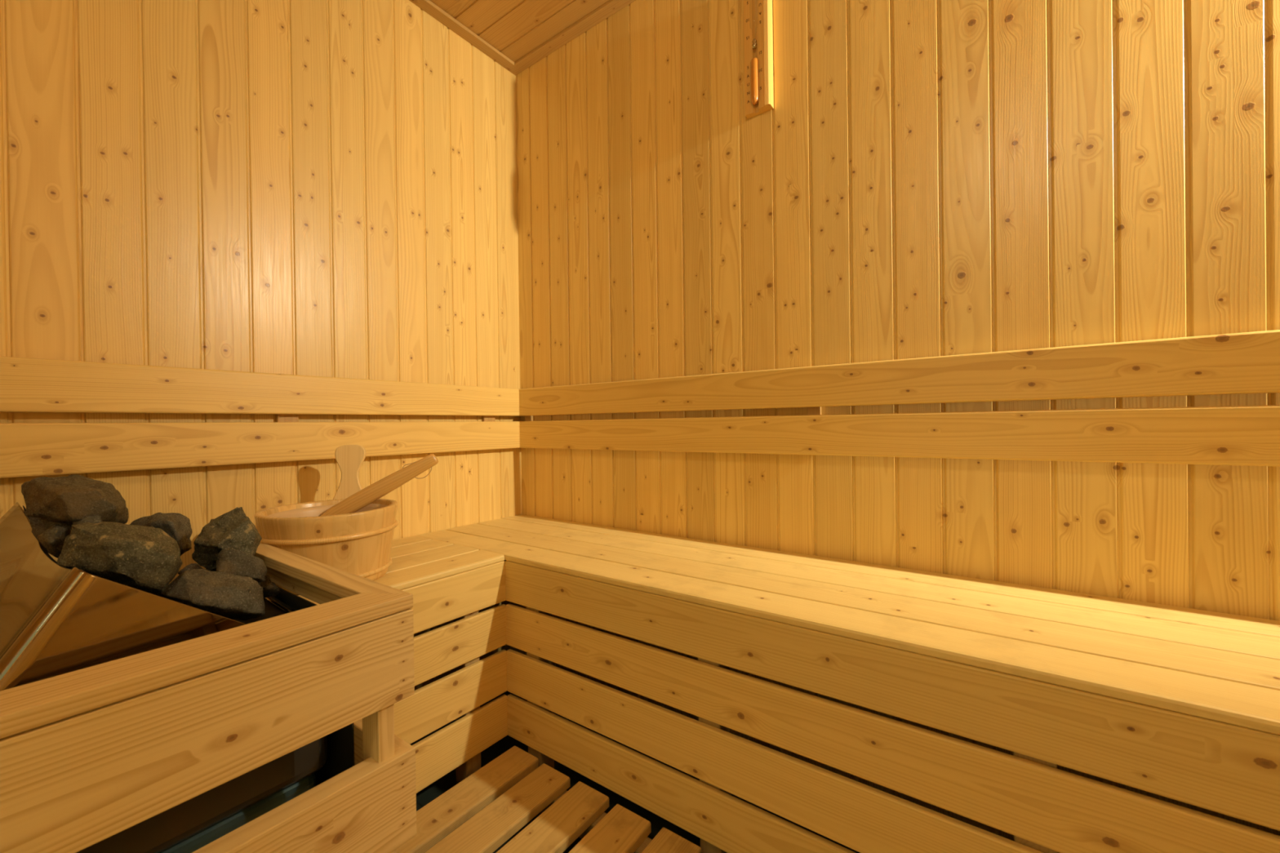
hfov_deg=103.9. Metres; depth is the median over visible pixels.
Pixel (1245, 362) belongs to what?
backrest
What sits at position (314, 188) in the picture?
wall
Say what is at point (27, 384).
backrest
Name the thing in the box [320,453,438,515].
ladle
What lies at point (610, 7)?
trim
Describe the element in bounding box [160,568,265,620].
stone
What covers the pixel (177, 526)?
stone
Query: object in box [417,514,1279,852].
bench
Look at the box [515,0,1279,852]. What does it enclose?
wall
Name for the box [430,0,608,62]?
ceiling
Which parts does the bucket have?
handle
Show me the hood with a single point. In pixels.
(55, 620)
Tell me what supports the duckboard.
on the floor
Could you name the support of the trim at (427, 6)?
attached to the wall at (314, 188)
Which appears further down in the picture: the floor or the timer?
the floor
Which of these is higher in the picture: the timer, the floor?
the timer
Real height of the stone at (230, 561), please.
0.060 m
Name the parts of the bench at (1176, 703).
post, post, post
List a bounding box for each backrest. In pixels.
[0,355,519,478]
[519,329,1279,466]
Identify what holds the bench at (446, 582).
on the floor
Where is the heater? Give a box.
[0,502,327,852]
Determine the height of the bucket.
0.276 m
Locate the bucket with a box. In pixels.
[254,444,398,594]
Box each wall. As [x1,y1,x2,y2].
[0,0,524,690]
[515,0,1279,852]
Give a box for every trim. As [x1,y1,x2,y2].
[409,0,515,75]
[514,0,635,75]
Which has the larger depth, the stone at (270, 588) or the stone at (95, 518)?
the stone at (270, 588)
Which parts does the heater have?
casing, panel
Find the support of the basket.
on the heater
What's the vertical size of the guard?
0.615 m
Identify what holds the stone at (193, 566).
in the heater
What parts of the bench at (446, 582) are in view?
post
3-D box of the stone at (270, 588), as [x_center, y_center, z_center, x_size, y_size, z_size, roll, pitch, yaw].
[-0.608,0.259,0.812,0.064,0.039,0.028,-1,0,36]
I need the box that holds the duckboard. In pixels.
[395,746,701,852]
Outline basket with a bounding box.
[22,505,287,624]
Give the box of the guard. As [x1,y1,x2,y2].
[0,542,416,852]
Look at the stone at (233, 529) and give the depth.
0.79 m
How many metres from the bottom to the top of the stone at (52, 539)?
0.047 m
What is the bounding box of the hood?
[0,502,245,691]
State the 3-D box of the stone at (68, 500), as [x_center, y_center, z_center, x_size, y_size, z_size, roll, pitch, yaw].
[-0.816,0.112,0.729,0.175,0.084,0.105,-1,0,36]
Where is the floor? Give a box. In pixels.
[410,691,859,852]
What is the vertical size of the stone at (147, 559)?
0.113 m
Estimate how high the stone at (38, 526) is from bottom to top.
0.088 m
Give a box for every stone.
[21,474,128,524]
[23,511,72,558]
[36,524,70,557]
[56,521,182,597]
[72,514,102,524]
[129,512,192,555]
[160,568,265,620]
[177,563,203,574]
[191,506,262,571]
[215,547,266,582]
[257,574,279,598]
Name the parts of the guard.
rail, rail, post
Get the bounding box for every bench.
[294,535,507,793]
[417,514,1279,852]
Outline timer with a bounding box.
[743,0,773,119]
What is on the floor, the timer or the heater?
the heater

